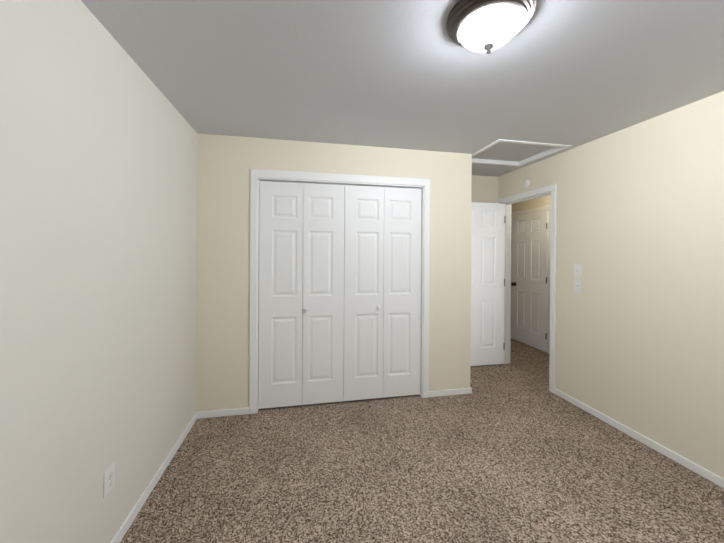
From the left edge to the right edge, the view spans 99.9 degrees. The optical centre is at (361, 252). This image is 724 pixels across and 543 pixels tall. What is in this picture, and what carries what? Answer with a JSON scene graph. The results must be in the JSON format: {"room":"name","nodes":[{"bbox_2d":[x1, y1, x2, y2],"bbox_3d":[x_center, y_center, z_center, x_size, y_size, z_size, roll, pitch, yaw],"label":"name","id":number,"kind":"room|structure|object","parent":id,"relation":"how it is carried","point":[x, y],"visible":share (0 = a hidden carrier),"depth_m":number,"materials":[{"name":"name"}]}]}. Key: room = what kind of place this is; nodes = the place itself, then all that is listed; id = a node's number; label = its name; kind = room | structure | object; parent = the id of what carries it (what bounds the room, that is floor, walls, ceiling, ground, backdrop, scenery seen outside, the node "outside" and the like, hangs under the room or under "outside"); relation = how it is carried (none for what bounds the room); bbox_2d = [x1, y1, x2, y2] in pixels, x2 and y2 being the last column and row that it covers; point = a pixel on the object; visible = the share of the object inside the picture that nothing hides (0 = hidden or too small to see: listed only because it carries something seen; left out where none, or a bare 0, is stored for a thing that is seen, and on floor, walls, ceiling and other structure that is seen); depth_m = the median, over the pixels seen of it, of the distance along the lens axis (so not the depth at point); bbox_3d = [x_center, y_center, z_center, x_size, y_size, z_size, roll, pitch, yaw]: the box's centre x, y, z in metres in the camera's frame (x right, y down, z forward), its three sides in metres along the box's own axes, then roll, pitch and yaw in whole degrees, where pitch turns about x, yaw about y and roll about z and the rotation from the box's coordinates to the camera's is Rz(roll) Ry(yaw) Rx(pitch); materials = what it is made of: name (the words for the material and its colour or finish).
{"room":"empty bedroom","nodes":[
{"label":"empty bedroom","id":0,"kind":"room"},
{"bbox_2d":[0,0,197,542],"bbox_3d":[-1.189,0.203,1.170,0.120,2.440,4.679,0,0,-11],"label":"wall","id":1,"kind":"structure","parent":0,"point":[98,237],"depth_m":1.26,"materials":[{"name":"beige paint"}]},
{"bbox_2d":[104,461,114,497],"bbox_3d":[-1.178,1.058,1.423,0.010,0.120,0.080,0,0,-11],"label":"electrical outlet","id":2,"kind":"object","parent":1,"relation":"attached to","point":[109,478],"visible":1,"depth_m":1.42,"materials":[{"name":"white plastic"}]},
{"bbox_2d":[110,412,197,542],"bbox_3d":[-1.057,1.395,0.808,0.012,0.058,3.671,0,0,-11],"label":"baseboard","id":3,"kind":"structure","parent":1,"relation":"attached to","point":[125,526],"depth_m":1.79,"materials":[{"name":"white wood"}]},
{"bbox_2d":[196,133,471,411],"bbox_3d":[-0.162,0.205,2.915,2.575,2.440,0.120,0,0,-11],"label":"wall","id":4,"kind":"structure","parent":0,"point":[225,164],"depth_m":2.71,"materials":[{"name":"beige paint"}]},
{"bbox_2d":[198,407,248,418],"bbox_3d":[-1.192,1.391,2.647,0.403,0.058,0.012,0,0,-11],"label":"baseboard","id":5,"kind":"structure","parent":4,"relation":"attached to","point":[237,411],"depth_m":2.64,"materials":[{"name":"white wood"}]},
{"bbox_2d":[258,181,302,408],"bbox_3d":[-0.739,0.379,2.783,0.383,2.046,0.030,0,0,-11],"label":"bifold closet door","id":6,"kind":"structure","parent":4,"relation":"in","point":[280,279],"depth_m":2.77,"materials":[{"name":"white wood"}]},
{"bbox_2d":[302,183,344,404],"bbox_3d":[-0.357,0.382,2.842,0.383,2.046,0.064,0,0,-11],"label":"bifold closet door","id":7,"kind":"structure","parent":4,"relation":"in","point":[323,302],"depth_m":2.84,"materials":[{"name":"white wood"}]},
{"bbox_2d":[249,169,429,413],"bbox_3d":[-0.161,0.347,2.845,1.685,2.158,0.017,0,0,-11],"label":"trim","id":8,"kind":"structure","parent":4,"relation":"attached to","point":[255,174],"depth_m":2.77,"materials":[{"name":"white wood"}]},
{"bbox_2d":[343,185,383,400],"bbox_3d":[0.021,0.384,2.917,0.383,2.046,0.064,0,0,-11],"label":"bifold closet door","id":9,"kind":"structure","parent":4,"relation":"in","point":[363,278],"depth_m":2.92,"materials":[{"name":"white wood"}]},
{"bbox_2d":[383,187,421,397],"bbox_3d":[0.396,0.386,3.009,0.383,2.046,0.030,0,0,-11],"label":"bifold closet door","id":10,"kind":"structure","parent":4,"relation":"in","point":[402,301],"depth_m":2.99,"materials":[{"name":"white wood"}]},
{"bbox_2d":[429,388,469,396],"bbox_3d":[0.870,1.402,3.058,0.432,0.058,0.016,0,0,-11],"label":"baseboard","id":11,"kind":"structure","parent":4,"relation":"attached to","point":[462,390],"depth_m":3.05,"materials":[{"name":"white wood"}]},
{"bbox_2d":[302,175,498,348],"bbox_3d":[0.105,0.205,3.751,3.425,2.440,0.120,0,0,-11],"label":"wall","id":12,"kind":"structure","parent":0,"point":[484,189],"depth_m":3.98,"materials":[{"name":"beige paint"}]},
{"bbox_2d":[81,0,723,176],"bbox_3d":[0.777,-1.049,2.785,4.594,0.080,7.090,0,0,-11],"label":"ceiling","id":13,"kind":"structure","parent":0,"point":[405,74],"depth_m":1.67,"materials":[{"name":"white paint"}]},
{"bbox_2d":[446,0,535,53],"bbox_3d":[0.539,-0.927,1.296,0.350,0.160,0.350,0,0,-11],"label":"ceiling light","id":14,"kind":"object","parent":13,"relation":"attached to","point":[481,26],"visible":1,"depth_m":1.23,"materials":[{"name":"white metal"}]},
{"bbox_2d":[472,139,571,166],"bbox_3d":[1.516,-1.021,3.105,0.760,0.048,0.690,0,0,-11],"label":"frame","id":15,"kind":"object","parent":13,"relation":"attached to","point":[557,148],"visible":0.65,"depth_m":3.12,"materials":[{"name":"white wood"}]},
{"bbox_2d":[472,142,554,161],"bbox_3d":[1.516,-1.048,3.105,0.680,0.015,0.610,0,0,-11],"label":"panel","id":16,"kind":"object","parent":15,"relation":"on","point":[507,151],"visible":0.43,"depth_m":3.13,"materials":[{"name":"grey paint"}]},
{"bbox_2d":[120,338,723,542],"bbox_3d":[0.763,1.461,2.790,4.594,0.060,7.090,0,0,-11],"label":"floor","id":17,"kind":"structure","parent":0,"point":[515,450],"depth_m":1.94,"materials":[{"name":"carpet"}]},
{"bbox_2d":[511,195,550,352],"bbox_3d":[2.745,0.220,4.327,0.120,2.440,4.600,0,0,-11],"label":"wall","id":18,"kind":"structure","parent":0,"point":[533,203],"depth_m":4.70,"materials":[{"name":"beige paint"}]},
{"bbox_2d":[511,210,547,351],"bbox_3d":[2.553,0.406,4.710,0.100,2.040,0.723,0,0,-11],"label":"hall door","id":19,"kind":"structure","parent":18,"relation":"in","point":[529,284],"depth_m":4.66,"materials":[{"name":"white wood"}]},
{"bbox_2d":[511,205,550,353],"bbox_3d":[2.597,0.380,4.718,0.017,2.117,0.849,0,0,-11],"label":"door frame","id":20,"kind":"structure","parent":18,"relation":"attached to","point":[548,208],"depth_m":4.35,"materials":[{"name":"white wood"}]},
{"bbox_2d":[498,91,723,478],"bbox_3d":[2.065,0.218,2.984,0.120,2.440,6.970,0,0,-11],"label":"wall","id":21,"kind":"structure","parent":0,"point":[639,340],"depth_m":2.28,"materials":[{"name":"beige paint"}]},
{"bbox_2d":[470,202,504,365],"bbox_3d":[1.440,0.393,3.837,0.763,2.050,0.165,0,0,-11],"label":"bedroom door","id":22,"kind":"structure","parent":21,"relation":"in","point":[487,283],"depth_m":3.85,"materials":[{"name":"white wood"}]},
{"bbox_2d":[523,179,529,186],"bbox_3d":[1.889,-0.803,3.509,0.030,0.096,0.096,0,0,-11],"label":"smoke detector","id":23,"kind":"object","parent":21,"relation":"attached to","point":[526,182],"visible":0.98,"depth_m":3.49,"materials":[{"name":"white plastic"}]},
{"bbox_2d":[503,191,550,367],"bbox_3d":[1.948,0.394,3.567,0.124,2.086,0.807,0,0,-11],"label":"trim","id":24,"kind":"structure","parent":21,"relation":"attached to","point":[507,277],"depth_m":3.94,"materials":[{"name":"white wood"}]},
{"bbox_2d":[498,184,556,392],"bbox_3d":[1.948,0.365,3.567,0.154,2.142,0.919,0,0,-11],"label":"door frame","id":25,"kind":"structure","parent":21,"relation":"attached to","point":[552,188],"depth_m":3.13,"materials":[{"name":"white wood"}]},
{"bbox_2d":[574,279,581,293],"bbox_3d":[2.018,0.314,2.857,0.019,0.132,0.082,0,0,-11],"label":"light switch","id":26,"kind":"object","parent":21,"relation":"attached to","point":[577,285],"visible":1,"depth_m":2.85,"materials":[{"name":"white plastic"}]},
{"bbox_2d":[574,264,581,277],"bbox_3d":[2.019,0.170,2.857,0.019,0.132,0.082,0,0,-11],"label":"light switch","id":27,"kind":"object","parent":21,"relation":"attached to","point":[577,270],"visible":1,"depth_m":2.85,"materials":[{"name":"white plastic"}]},
{"bbox_2d":[554,388,723,488],"bbox_3d":[2.307,1.414,1.389,0.012,0.058,3.500,0,0,-11],"label":"baseboard","id":28,"kind":"structure","parent":21,"relation":"attached to","point":[650,443],"depth_m":2.26,"materials":[{"name":"white wood"}]}
]}

